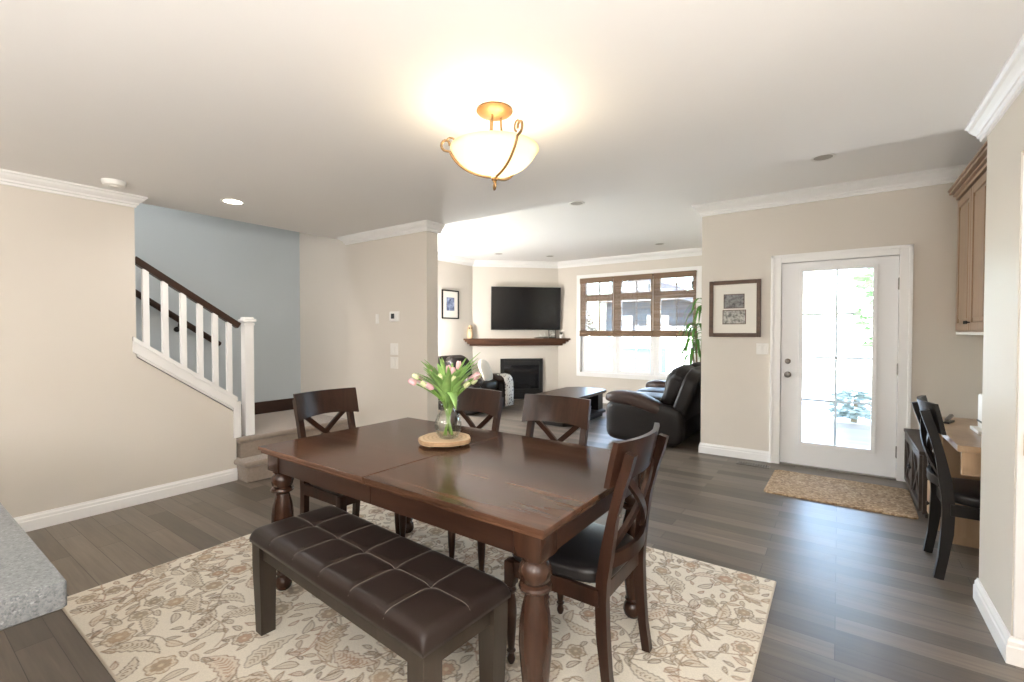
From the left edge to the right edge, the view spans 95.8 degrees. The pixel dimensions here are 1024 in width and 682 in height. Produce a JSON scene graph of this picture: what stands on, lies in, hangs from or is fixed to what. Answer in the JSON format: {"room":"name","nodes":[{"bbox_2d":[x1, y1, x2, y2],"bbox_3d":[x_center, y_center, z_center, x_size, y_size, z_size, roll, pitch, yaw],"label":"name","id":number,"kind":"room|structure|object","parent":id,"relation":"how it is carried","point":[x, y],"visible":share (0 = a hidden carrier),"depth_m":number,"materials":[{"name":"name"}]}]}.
{"room":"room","nodes":[
{"label":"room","id":0,"kind":"room"},
{"bbox_2d":[0,184,236,517],"bbox_3d":[-4.141,0.110,2.070,0.120,2.420,5.400,1,1,35],"label":"wall","id":1,"kind":"structure","parent":0,"point":[83,418],"depth_m":3.37,"materials":[{"name":"beige paint"}]},
{"bbox_2d":[0,168,147,207],"bbox_3d":[-4.304,-1.050,1.757,0.189,0.086,4.739,1,1,35],"label":"trim","id":2,"kind":"structure","parent":1,"relation":"attached to","point":[7,177],"depth_m":3.28,"materials":[{"name":"white paint"}]},
{"bbox_2d":[14,468,237,531],"bbox_3d":[-4.085,1.264,2.053,0.017,0.112,5.400,1,1,35],"label":"baseboard","id":3,"kind":"structure","parent":1,"relation":"attached to","point":[47,518],"depth_m":3.56,"materials":[{"name":"white paint"}]},
{"bbox_2d":[134,203,300,414],"bbox_3d":[-4.677,-0.402,3.216,0.120,3.400,6.670,1,1,35],"label":"wall","id":4,"kind":"structure","parent":0,"point":[242,269],"depth_m":5.25,"materials":[{"name":"blue paint"}]},
{"bbox_2d":[136,290,220,345],"bbox_3d":[-3.771,-0.613,4.303,0.099,1.373,1.932,1,1,35],"label":"wall handrail","id":5,"kind":"object","parent":4,"relation":"attached to","point":[154,304],"visible":0.35,"depth_m":4.72,"materials":[{"name":"brown wood"}]},
{"bbox_2d":[299,232,346,418],"bbox_3d":[-2.293,-0.449,5.633,1.225,3.400,0.030,1,1,35],"label":"wall","id":6,"kind":"structure","parent":0,"point":[323,263],"depth_m":5.62,"materials":[{"name":"beige paint"}]},
{"bbox_2d":[346,231,437,428],"bbox_3d":[-1.294,0.055,4.901,1.265,2.420,0.150,1,1,35],"label":"wall","id":7,"kind":"structure","parent":0,"point":[397,273],"depth_m":4.76,"materials":[{"name":"beige paint"}]},
{"bbox_2d":[337,219,444,244],"bbox_3d":[-1.305,-1.110,4.862,1.402,0.086,0.249,1,1,35],"label":"trim","id":8,"kind":"structure","parent":7,"relation":"attached to","point":[423,225],"depth_m":4.67,"materials":[{"name":"white paint"}]},
{"bbox_2d":[390,343,397,354],"bbox_3d":[-1.208,0.083,4.741,0.115,0.118,0.010,1,1,35],"label":"light switch","id":9,"kind":"object","parent":7,"relation":"attached to","point":[393,346],"visible":1,"depth_m":4.74,"materials":[{"name":"white plastic"}]},
{"bbox_2d":[390,357,397,368],"bbox_3d":[-1.208,0.223,4.744,0.115,0.118,0.010,1,1,35],"label":"light switch","id":10,"kind":"object","parent":7,"relation":"attached to","point":[393,360],"visible":1,"depth_m":4.74,"materials":[{"name":"white plastic"}]},
{"bbox_2d":[389,311,399,321],"bbox_3d":[-1.203,-0.252,4.724,0.145,0.105,0.022,1,1,35],"label":"thermostat","id":11,"kind":"object","parent":7,"relation":"attached to","point":[394,316],"visible":1,"depth_m":4.71,"materials":[{"name":"white plastic"}]},
{"bbox_2d":[438,260,472,374],"bbox_3d":[-1.883,-0.173,7.664,0.120,2.770,3.749,1,1,35],"label":"wall","id":12,"kind":"structure","parent":0,"point":[451,276],"depth_m":8.74,"materials":[{"name":"beige paint"}]},
{"bbox_2d":[442,289,458,318],"bbox_3d":[-1.141,-0.676,8.580,0.021,0.530,0.450,1,1,35],"label":"framed print","id":13,"kind":"object","parent":12,"relation":"attached to","point":[450,298],"visible":1,"depth_m":8.58,"materials":[{"name":"white paper"}]},
{"bbox_2d":[0,0,1023,239],"bbox_3d":[-0.653,-1.367,0.349,7.900,0.600,6.860,1,1,35],"label":"ceiling","id":14,"kind":"structure","parent":0,"point":[325,118],"depth_m":2.04,"materials":[{"name":"paint"}]},
{"bbox_2d":[101,178,126,187],"bbox_3d":[-2.795,-1.101,3.251,0.140,0.042,0.140,1,1,35],"label":"smoke detector","id":15,"kind":"object","parent":14,"relation":"attached to","point":[113,183],"visible":1,"depth_m":3.21,"materials":[{"name":"white plastic"}]},
{"bbox_2d":[221,199,244,204],"bbox_3d":[-2.265,-1.129,3.758,0.170,0.006,0.170,1,1,35],"label":"recessed light","id":16,"kind":"object","parent":14,"relation":"in","point":[228,201],"visible":1,"depth_m":3.75,"materials":[{"name":"white plastic"}]},
{"bbox_2d":[440,101,538,190],"bbox_3d":[-0.060,-0.912,2.227,0.452,0.380,0.472,1,1,35],"label":"ceiling lamp","id":17,"kind":"object","parent":14,"relation":"attached to","point":[496,155],"visible":1,"depth_m":2.12,"materials":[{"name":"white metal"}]},
{"bbox_2d":[0,400,1023,681],"bbox_3d":[0.229,1.365,2.865,9.500,0.120,12.100,1,1,35],"label":"floor","id":18,"kind":"structure","parent":0,"point":[857,597],"depth_m":2.82,"materials":[{"name":"grey wood"}]},
{"bbox_2d":[0,503,66,630],"bbox_3d":[-1.913,0.882,1.191,2.200,0.909,0.720,1,1,35],"label":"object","id":19,"kind":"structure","parent":18,"relation":"on","point":[31,587],"depth_m":0.84,"materials":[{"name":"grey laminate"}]},
{"bbox_2d":[132,256,347,482],"bbox_3d":[-3.185,0.233,4.088,1.324,2.096,3.530,1,1,35],"label":"staircase","id":20,"kind":"structure","parent":18,"relation":"on","point":[251,430],"depth_m":4.21,"materials":[{"name":"white wood"}]},
{"bbox_2d":[62,501,775,681],"bbox_3d":[-0.431,1.308,2.421,2.943,0.010,2.295,1,1,35],"label":"area rug","id":21,"kind":"object","parent":18,"relation":"on","point":[189,618],"visible":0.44,"depth_m":2.10,"materials":[{"name":"beige carpet"}]},
{"bbox_2d":[292,387,399,534],"bbox_3d":[-1.039,0.810,2.910,0.545,0.968,0.454,1,1,35],"label":"dining chair","id":22,"kind":"object","parent":21,"relation":"on","point":[306,405],"visible":0.3,"depth_m":2.94,"materials":[{"name":"brown wood"}]},
{"bbox_2d":[249,505,510,681],"bbox_3d":[-0.592,1.076,1.866,1.190,0.474,0.400,1,1,39],"label":"bench","id":23,"kind":"object","parent":21,"relation":"on","point":[422,603],"visible":1,"depth_m":1.65,"materials":[{"name":"brown leather"}]},
{"bbox_2d":[399,387,503,558],"bbox_3d":[-0.371,0.810,2.932,0.454,0.968,0.545,1,1,35],"label":"dining chair","id":24,"kind":"object","parent":21,"relation":"on","point":[488,401],"visible":0.13,"depth_m":3.06,"materials":[{"name":"brown wood"}]},
{"bbox_2d":[258,417,646,681],"bbox_3d":[-0.315,0.926,2.316,1.750,0.754,1.020,1,1,36],"label":"dining table","id":25,"kind":"object","parent":21,"relation":"on","point":[526,497],"visible":0.78,"depth_m":1.89,"materials":[{"name":"brown wood"}]},
{"bbox_2d":[418,431,470,446],"bbox_3d":[-0.357,0.528,2.463,0.278,0.034,0.276,1,1,35],"label":"board","id":26,"kind":"object","parent":25,"relation":"on","point":[435,439],"visible":0.93,"depth_m":2.41,"materials":[{"name":"brown wood"}]},
{"bbox_3d":[-0.336,0.410,2.437,0.144,0.201,0.144,1,1,35],"label":"glass vase","id":27,"kind":"object","parent":26,"relation":"on","visible":0},
{"bbox_2d":[412,361,437,386],"bbox_3d":[-0.421,0.302,2.475,0.214,0.386,0.120,0,1,-5],"label":"tulip","id":28,"kind":"object","parent":27,"relation":"in","point":[415,376],"visible":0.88,"depth_m":2.44,"materials":[{"name":"green plant"}]},
{"bbox_2d":[408,363,452,434],"bbox_3d":[-0.428,0.303,2.450,0.239,0.386,0.065,0,1,5],"label":"tulip","id":29,"kind":"object","parent":27,"relation":"in","point":[413,382],"visible":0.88,"depth_m":2.44,"materials":[{"name":"green plant"}]},
{"bbox_2d":[417,370,449,429],"bbox_3d":[-0.398,0.318,2.387,0.187,0.358,0.106,0,1,-14],"label":"tulip","id":30,"kind":"object","parent":27,"relation":"in","point":[422,383],"visible":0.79,"depth_m":2.37,"materials":[{"name":"green plant"}]},
{"bbox_2d":[416,359,450,432],"bbox_3d":[-0.414,0.296,2.460,0.216,0.399,0.066,0,1,22],"label":"tulip","id":31,"kind":"object","parent":27,"relation":"in","point":[420,377],"visible":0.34,"depth_m":2.46,"materials":[{"name":"green plant"}]},
{"bbox_2d":[417,358,453,434],"bbox_3d":[-0.385,0.293,2.485,0.187,0.404,0.184,1,1,35],"label":"tulip","id":32,"kind":"object","parent":27,"relation":"in","point":[429,379],"visible":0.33,"depth_m":2.46,"materials":[{"name":"green plant"}]},
{"bbox_2d":[421,372,450,433],"bbox_3d":[-0.341,0.324,2.333,0.140,0.348,0.222,1,1,35],"label":"tulip","id":33,"kind":"object","parent":27,"relation":"in","point":[446,387],"visible":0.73,"depth_m":2.37,"materials":[{"name":"green plant"}]},
{"bbox_2d":[426,363,447,414],"bbox_3d":[-0.360,0.304,2.375,0.072,0.387,0.175,1,1,35],"label":"tulip","id":34,"kind":"object","parent":27,"relation":"in","point":[429,386],"visible":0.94,"depth_m":2.35,"materials":[{"name":"green plant"}]},
{"bbox_2d":[439,358,456,435],"bbox_3d":[-0.324,0.294,2.500,0.136,0.400,0.170,0,1,-9],"label":"tulip","id":35,"kind":"object","parent":27,"relation":"in","point":[443,366],"visible":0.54,"depth_m":2.51,"materials":[{"name":"green plant"}]},
{"bbox_2d":[446,363,452,435],"bbox_3d":[-0.342,0.306,2.487,0.058,0.377,0.148,0,1,-19],"label":"tulip","id":36,"kind":"object","parent":27,"relation":"in","point":[452,363],"visible":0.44,"depth_m":2.49,"materials":[{"name":"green plant"}]},
{"bbox_2d":[445,391,456,434],"bbox_3d":[-0.313,0.331,2.382,0.061,0.322,0.122,0,1,-23],"label":"tulip","id":37,"kind":"object","parent":27,"relation":"in","point":[453,395],"visible":0.59,"depth_m":2.36,"materials":[{"name":"green plant"}]},
{"bbox_2d":[446,366,457,415],"bbox_3d":[-0.307,0.309,2.373,0.065,0.376,0.176,0,1,-13],"label":"tulip","id":38,"kind":"object","parent":27,"relation":"in","point":[453,376],"visible":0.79,"depth_m":2.36,"materials":[{"name":"green plant"}]},
{"bbox_2d":[443,358,479,434],"bbox_3d":[-0.261,0.291,2.405,0.192,0.410,0.122,1,1,35],"label":"tulip","id":39,"kind":"object","parent":27,"relation":"in","point":[459,383],"visible":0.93,"depth_m":2.40,"materials":[{"name":"green plant"}]},
{"bbox_2d":[444,358,481,435],"bbox_3d":[-0.259,0.291,2.420,0.201,0.410,0.088,0,1,2],"label":"tulip","id":40,"kind":"object","parent":27,"relation":"in","point":[465,358],"visible":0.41,"depth_m":2.43,"materials":[{"name":"green plant"}]},
{"bbox_2d":[449,354,477,417],"bbox_3d":[-0.258,0.276,2.434,0.204,0.439,0.058,0,1,13],"label":"tulip","id":41,"kind":"object","parent":27,"relation":"in","point":[458,363],"visible":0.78,"depth_m":2.41,"materials":[{"name":"green plant"}]},
{"bbox_2d":[449,365,477,412],"bbox_3d":[-0.288,0.308,2.403,0.163,0.377,0.183,0,1,23],"label":"tulip","id":42,"kind":"object","parent":27,"relation":"in","point":[455,381],"visible":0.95,"depth_m":2.38,"materials":[{"name":"green plant"}]},
{"bbox_2d":[450,365,477,404],"bbox_3d":[-0.264,0.314,2.434,0.160,0.363,0.112,1,1,35],"label":"tulip","id":43,"kind":"object","parent":27,"relation":"in","point":[473,382],"visible":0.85,"depth_m":2.41,"materials":[{"name":"green plant"}]},
{"bbox_2d":[477,394,590,605],"bbox_3d":[0.140,0.817,2.572,0.454,0.968,0.545,1,1,35],"label":"dining chair","id":44,"kind":"object","parent":21,"relation":"on","point":[537,408],"visible":0.18,"depth_m":2.74,"materials":[{"name":"brown wood"}]},
{"bbox_2d":[504,422,668,681],"bbox_3d":[0.310,0.830,1.909,0.545,0.968,0.454,1,1,35],"label":"dining chair","id":45,"kind":"object","parent":21,"relation":"on","point":[606,555],"visible":0.74,"depth_m":1.74,"materials":[{"name":"brown wood"}]},
{"bbox_2d":[438,355,504,413],"bbox_3d":[-0.761,0.718,8.107,1.143,0.931,1.030,1,1,35],"label":"recliner armchair","id":46,"kind":"object","parent":18,"relation":"on","point":[497,383],"visible":0.3,"depth_m":8.03,"materials":[{"name":"leather"}]},
{"bbox_2d":[445,355,471,375],"bbox_3d":[-0.933,0.545,8.224,0.398,0.589,0.515,1,1,35],"label":"cushion","id":47,"kind":"object","parent":46,"relation":"on","point":[449,359],"depth_m":8.14,"materials":[{"name":"leather"}]},
{"bbox_2d":[478,359,492,380],"bbox_3d":[-0.451,0.507,7.920,0.203,0.391,0.419,0,1,15],"label":"throw cushion","id":48,"kind":"object","parent":46,"relation":"on","point":[484,367],"visible":0.89,"depth_m":7.78,"materials":[{"name":"beige fabric"}]},
{"bbox_2d":[480,378,497,389],"bbox_3d":[-0.599,0.750,7.992,0.660,0.200,0.510,1,1,35],"label":"seat cushion","id":49,"kind":"object","parent":46,"relation":"on","point":[492,384],"depth_m":7.79,"materials":[{"name":"leather"}]},
{"bbox_2d":[497,373,513,405],"bbox_3d":[-0.117,0.851,8.113,0.192,0.545,0.230,1,1,35],"label":"patterned throw","id":50,"kind":"object","parent":46,"relation":"on","point":[509,394],"visible":1,"depth_m":8.06,"materials":[{"name":"white fabric"}]},
{"bbox_2d":[537,387,605,426],"bbox_3d":[0.933,1.009,7.271,0.720,0.419,1.400,1,1,33],"label":"coffee table","id":51,"kind":"object","parent":18,"relation":"on","point":[595,395],"visible":0.34,"depth_m":7.32,"materials":[{"name":"brown wood"}]},
{"bbox_2d":[547,408,605,422],"bbox_3d":[0.933,1.139,7.273,0.700,0.040,1.380,1,1,33],"label":"shelf","id":52,"kind":"object","parent":51,"relation":"attached to","point":[595,412],"depth_m":7.33,"materials":[{"name":"brown wood"}]},
{"bbox_2d":[605,362,700,445],"bbox_3d":[2.111,0.754,6.213,1.143,0.931,1.770,1,1,35],"label":"reclining sofa","id":53,"kind":"object","parent":18,"relation":"on","point":[674,403],"visible":0.88,"depth_m":5.57,"materials":[{"name":"leather"}]},
{"bbox_2d":[635,391,662,400],"bbox_3d":[1.766,0.787,6.071,0.660,0.200,0.620,1,1,35],"label":"seat cushion","id":54,"kind":"object","parent":53,"relation":"on","point":[659,396],"depth_m":5.97,"materials":[{"name":"leather"}]},
{"bbox_2d":[637,387,664,392],"bbox_3d":[2.130,0.778,6.586,0.660,0.200,0.620,1,1,35],"label":"seat cushion","id":55,"kind":"object","parent":53,"relation":"on","point":[648,389],"depth_m":6.50,"materials":[{"name":"leather"}]},
{"bbox_2d":[660,365,694,405],"bbox_3d":[2.101,0.591,5.832,0.398,0.589,0.625,1,1,35],"label":"cushion","id":56,"kind":"object","parent":53,"relation":"on","point":[674,380],"depth_m":5.58,"materials":[{"name":"leather"}]},
{"bbox_2d":[690,362,700,366],"bbox_3d":[2.464,0.581,6.346,0.398,0.589,0.625,1,1,35],"label":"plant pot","id":57,"kind":"object","parent":53,"relation":"on","point":[696,364],"depth_m":6.14,"materials":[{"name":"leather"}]},
{"bbox_2d":[672,298,701,365],"bbox_3d":[2.976,0.266,7.362,0.767,1.901,0.526,0,1,-2],"label":"dracaena plant","id":58,"kind":"object","parent":18,"relation":"on","point":[695,346],"visible":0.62,"depth_m":7.33,"materials":[{"name":"green plant"}]},
{"bbox_2d":[736,461,770,468],"bbox_3d":[2.468,1.265,4.734,0.300,0.006,0.110,1,1,35],"label":"floor vent","id":59,"kind":"object","parent":18,"relation":"in","point":[738,462],"visible":1,"depth_m":4.73,"materials":[{"name":"silver metal"}]},
{"bbox_2d":[764,470,918,518],"bbox_3d":[2.765,1.276,3.949,1.000,0.013,0.770,1,1,36],"label":"doormat","id":60,"kind":"object","parent":18,"relation":"on","point":[894,501],"visible":1,"depth_m":3.88,"materials":[{"name":"beige fabric"}]},
{"bbox_2d":[904,428,927,517],"bbox_3d":[3.421,1.043,3.671,0.442,0.490,0.994,1,1,35],"label":"base cabinet","id":61,"kind":"object","parent":18,"relation":"on","point":[915,458],"visible":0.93,"depth_m":3.62,"materials":[{"name":"brown wood"}]},
{"bbox_2d":[911,395,980,579],"bbox_3d":[2.619,0.828,2.599,0.549,0.969,0.454,1,1,35],"label":"desk chair","id":62,"kind":"object","parent":18,"relation":"on","point":[945,490],"visible":0.84,"depth_m":2.55,"materials":[{"name":"black wood"}]},
{"bbox_2d":[926,417,981,548],"bbox_3d":[2.923,0.877,2.731,0.645,0.859,1.085,1,1,35],"label":"desk","id":63,"kind":"object","parent":18,"relation":"on","point":[961,444],"visible":0.23,"depth_m":2.91,"materials":[{"name":"brown wood"}]},
{"bbox_2d":[944,414,954,423],"bbox_3d":[2.890,0.515,3.062,0.140,0.051,0.032,-1,1,-35],"label":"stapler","id":64,"kind":"object","parent":63,"relation":"on","point":[947,420],"visible":0.94,"depth_m":3.04,"materials":[{"name":"black plastic"}]},
{"bbox_2d":[970,393,981,434],"bbox_3d":[2.938,0.438,2.678,0.380,0.220,0.290,1,1,35],"label":"printer","id":65,"kind":"object","parent":63,"relation":"on","point":[978,429],"visible":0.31,"depth_m":2.82,"materials":[{"name":"white plastic"}]},
{"bbox_2d":[970,426,981,434],"bbox_3d":[2.797,0.536,2.780,0.034,0.020,0.210,1,1,35],"label":"paper tray","id":66,"kind":"object","parent":65,"relation":"on","point":[978,429],"depth_m":2.78,"materials":[{"name":"white plastic"}]},
{"bbox_2d":[473,266,557,399],"bbox_3d":[0.070,-0.206,9.345,1.740,2.770,0.141,0,1,-10],"label":"wall","id":67,"kind":"structure","parent":0,"point":[484,278],"depth_m":9.24,"materials":[{"name":"beige paint"}]},
{"bbox_2d":[463,338,569,345],"bbox_3d":[0.100,0.020,9.172,2.130,0.145,0.214,0,1,-10],"label":"mantel shelf","id":68,"kind":"object","parent":67,"relation":"attached to","point":[471,341],"visible":1,"depth_m":9.12,"materials":[{"name":"brown wood"}]},
{"bbox_2d":[467,325,472,337],"bbox_3d":[-0.812,-0.181,8.983,0.116,0.262,0.114,0,1,-10],"label":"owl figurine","id":69,"kind":"object","parent":68,"relation":"on","point":[470,332],"visible":1,"depth_m":8.94,"materials":[{"name":"beige ceramic"}]},
{"bbox_2d":[548,330,555,337],"bbox_3d":[0.807,-0.151,9.308,0.150,0.189,0.040,0,1,-10],"label":"photo frame","id":70,"kind":"object","parent":68,"relation":"on","point":[552,333],"visible":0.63,"depth_m":9.30,"materials":[{"name":"silver wood"}]},
{"bbox_2d":[549,330,554,336],"bbox_3d":[0.808,-0.151,9.300,0.115,0.149,0.023,0,1,-10],"label":"photo","id":71,"kind":"object","parent":70,"relation":"attached to","point":[551,332],"depth_m":9.30},
{"bbox_2d":[500,358,542,398],"bbox_3d":[0.194,0.755,9.286,0.860,0.810,0.050,0,1,-10],"label":"fireplace","id":72,"kind":"object","parent":67,"relation":"attached to","point":[526,373],"visible":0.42,"depth_m":9.29,"materials":[{"name":"black metal"}]},
{"bbox_2d":[504,361,538,364],"bbox_3d":[0.195,0.449,9.279,0.700,0.073,0.008,0,1,-10],"label":"hood","id":73,"kind":"object","parent":72,"relation":"attached to","point":[505,362],"depth_m":9.27,"materials":[{"name":"black metal"}]},
{"bbox_2d":[491,286,560,329],"bbox_3d":[0.274,-0.644,9.213,1.400,0.850,0.167,0,1,-10],"label":"television","id":74,"kind":"object","parent":67,"relation":"attached to","point":[512,308],"visible":1,"depth_m":9.16,"materials":[{"name":"black plastic"}]},
{"bbox_2d":[558,256,701,396],"bbox_3d":[2.371,-0.190,8.509,3.655,2.770,0.160,1,1,35],"label":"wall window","id":75,"kind":"structure","parent":67,"relation":"in","point":[567,277],"depth_m":9.17,"materials":[{"name":"beige paint"}]},
{"bbox_2d":[579,276,612,336],"bbox_3d":[1.619,-0.652,8.895,0.689,1.130,0.059,1,1,35],"label":"blind","id":76,"kind":"object","parent":75,"relation":"attached to","point":[595,330],"visible":1,"depth_m":8.89,"materials":[{"name":"brown wood"}]},
{"bbox_2d":[613,273,652,336],"bbox_3d":[2.209,-0.644,8.478,0.740,1.130,0.059,1,1,35],"label":"blind","id":77,"kind":"object","parent":75,"relation":"attached to","point":[632,331],"visible":1,"depth_m":8.47,"materials":[{"name":"brown wood"}]},
{"bbox_2d":[576,266,701,379],"bbox_3d":[2.277,-0.290,8.543,2.350,1.980,0.150,1,1,35],"label":"window","id":78,"kind":"structure","parent":75,"relation":"attached to","point":[655,373],"depth_m":8.61,"materials":[{"name":"white paint"}]},
{"bbox_2d":[652,270,696,336],"bbox_3d":[2.818,-0.636,8.048,0.734,1.130,0.059,1,1,35],"label":"blind","id":79,"kind":"object","parent":75,"relation":"attached to","point":[671,319],"visible":0.87,"depth_m":8.06,"materials":[{"name":"brown wood"}]},
{"bbox_2d":[438,129,986,261],"bbox_3d":[1.467,-1.654,6.120,7.500,0.250,5.140,1,1,35],"label":"ceiling","id":80,"kind":"structure","parent":0,"point":[630,222],"depth_m":5.37,"materials":[{"name":"paint"}]},
{"bbox_2d":[569,201,583,205],"bbox_3d":[0.709,-1.504,5.066,0.170,0.006,0.170,1,1,35],"label":"recessed light","id":81,"kind":"object","parent":80,"relation":"in","point":[574,203],"visible":1,"depth_m":5.07,"materials":[{"name":"white plastic"}]},
{"bbox_2d":[811,153,835,161],"bbox_3d":[2.509,-1.479,3.733,0.170,0.006,0.170,1,1,35],"label":"recessed light","id":82,"kind":"object","parent":80,"relation":"in","point":[828,156],"visible":0.9,"depth_m":3.73,"materials":[{"name":"white plastic"}]},
{"bbox_2d":[701,183,983,450],"bbox_3d":[3.207,-0.113,4.535,2.535,2.770,0.140,1,1,35],"label":"wall","id":83,"kind":"structure","parent":0,"point":[947,367],"depth_m":4.49,"materials":[{"name":"beige paint"}]},
{"bbox_2d":[603,397,768,461],"bbox_3d":[1.730,1.165,7.193,4.295,0.112,2.772,1,1,35],"label":"baseboard","id":84,"kind":"structure","parent":83,"relation":"attached to","point":[736,452],"depth_m":5.02,"materials":[{"name":"white paint"}]},
{"bbox_2d":[438,164,967,267],"bbox_3d":[1.406,-1.467,6.080,7.050,0.120,4.880,1,1,35],"label":"trim","id":85,"kind":"structure","parent":83,"relation":"attached to","point":[944,175],"depth_m":4.74,"materials":[{"name":"white paint"}]},
{"bbox_2d":[709,279,760,336],"bbox_3d":[2.400,-0.349,4.997,0.510,0.610,0.025,1,1,35],"label":"framed photos","id":86,"kind":"object","parent":83,"relation":"attached to","point":[734,305],"visible":1,"depth_m":4.99,"materials":[{"name":"white paper"}]},
{"bbox_2d":[722,310,745,323],"bbox_3d":[2.398,-0.259,5.000,0.231,0.156,0.002,1,1,35],"label":"photo","id":87,"kind":"object","parent":86,"relation":"attached to","point":[728,316],"depth_m":5.00,"materials":[{"name":"grey paper"}]},
{"bbox_2d":[724,294,744,308],"bbox_3d":[2.396,-0.429,4.998,0.206,0.156,0.002,1,1,35],"label":"photo","id":88,"kind":"object","parent":86,"relation":"on","point":[731,301],"depth_m":4.99,"materials":[{"name":"grey paper"}]},
{"bbox_2d":[756,343,768,353],"bbox_3d":[2.626,0.081,4.856,0.115,0.118,0.010,1,1,35],"label":"light switch","id":89,"kind":"object","parent":83,"relation":"attached to","point":[761,348],"visible":1,"depth_m":4.85,"materials":[{"name":"white plastic"}]},
{"bbox_2d":[769,244,913,481],"bbox_3d":[3.169,0.199,4.531,1.119,2.147,0.197,1,1,35],"label":"door","id":90,"kind":"structure","parent":83,"relation":"in","point":[892,314],"depth_m":4.42,"materials":[{"name":"white paint"}]},
{"bbox_2d":[979,89,1023,635],"bbox_3d":[1.749,0.124,1.345,0.125,2.420,2.310,1,1,35],"label":"wall","id":91,"kind":"structure","parent":0,"point":[1005,142],"depth_m":2.06,"materials":[{"name":"beige paint"}]},
{"bbox_2d":[948,141,986,334],"bbox_3d":[3.335,-0.661,3.061,0.394,1.247,2.098,1,1,35],"label":"upper cabinet","id":92,"kind":"object","parent":91,"relation":"attached to","point":[969,188],"visible":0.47,"depth_m":3.52,"materials":[{"name":"brown wood"}]},
{"bbox_2d":[965,34,1023,141],"bbox_3d":[1.726,-1.042,1.348,0.194,0.086,2.464,1,1,35],"label":"trim","id":93,"kind":"structure","parent":91,"relation":"attached to","point":[1009,83],"depth_m":1.99,"materials":[{"name":"white paint"}]},
{"bbox_2d":[973,578,1023,667],"bbox_3d":[2.252,1.264,2.095,0.142,0.112,0.574,1,1,35],"label":"baseboard","id":94,"kind":"structure","parent":91,"relation":"attached to","point":[1011,648],"depth_m":2.00,"materials":[{"name":"white paint"}]},
{"bbox_2d":[1013,152,1023,638],"bbox_3d":[1.838,0.232,1.473,0.117,1.970,0.919,1,1,35],"label":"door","id":95,"kind":"structure","parent":91,"relation":"in","point":[1018,604],"depth_m":1.87,"materials":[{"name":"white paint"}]},
{"label":"outside","id":96,"kind":"structure","parent":0,"visible":0},
{"bbox_2d":[587,339,871,392],"bbox_3d":[20.190,0.976,28.614,120.000,0.060,110.000,1,1,35],"label":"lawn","id":97,"kind":"structure","parent":96,"point":[809,381],"depth_m":14.95,"materials":[{"name":"white"}]},
{"bbox_2d":[587,311,598,364],"bbox_3d":[2.356,-0.105,16.200,1.242,2.588,1.309,0,1,-3],"label":"columnar shrub","id":98,"kind":"object","parent":97,"relation":"on","point":[588,337],"visible":0.09,"depth_m":15.94,"materials":[{"name":"green plant"}]},
{"bbox_2d":[622,337,668,372],"bbox_3d":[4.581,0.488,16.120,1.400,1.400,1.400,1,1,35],"label":"neighboring house","id":99,"kind":"structure","parent":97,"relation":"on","point":[628,354],"depth_m":15.68,"materials":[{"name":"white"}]},
{"bbox_2d":[600,280,691,359],"bbox_3d":[9.377,-1.359,28.859,4.600,4.600,8.800,1,1,35],"label":"neighbouring house","id":100,"kind":"structure","parent":97,"relation":"on","point":[625,340],"depth_m":25.82,"materials":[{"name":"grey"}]},
{"bbox_2d":[635,322,871,376],"bbox_3d":[12.801,0.298,14.321,18.520,1.850,0.150,1,1,35],"label":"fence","id":101,"kind":"object","parent":97,"relation":"on","point":[850,336],"visible":0.16,"depth_m":15.67,"materials":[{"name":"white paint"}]},
{"bbox_2d":[846,268,872,347],"bbox_3d":[8.829,-1.276,10.719,1.811,5.140,1.744,1,1,35],"label":"evergreen tree","id":102,"kind":"object","parent":97,"relation":"on","point":[867,278],"visible":0.13,"depth_m":10.88,"materials":[{"name":"green plant"}]},
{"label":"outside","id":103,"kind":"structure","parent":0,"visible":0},
{"bbox_2d":[802,389,870,424],"bbox_3d":[6.661,1.304,7.032,9.200,0.120,7.870,1,1,35],"label":"patio","id":104,"kind":"structure","parent":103,"point":[811,410],"depth_m":8.48,"materials":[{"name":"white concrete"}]},
{"bbox_2d":[826,388,870,422],"bbox_3d":[5.331,0.998,7.183,0.811,0.529,0.784,1,1,35],"label":"shrub","id":105,"kind":"object","parent":104,"relation":"on","point":[855,411],"visible":0.78,"depth_m":7.11,"materials":[{"name":"green plant"}]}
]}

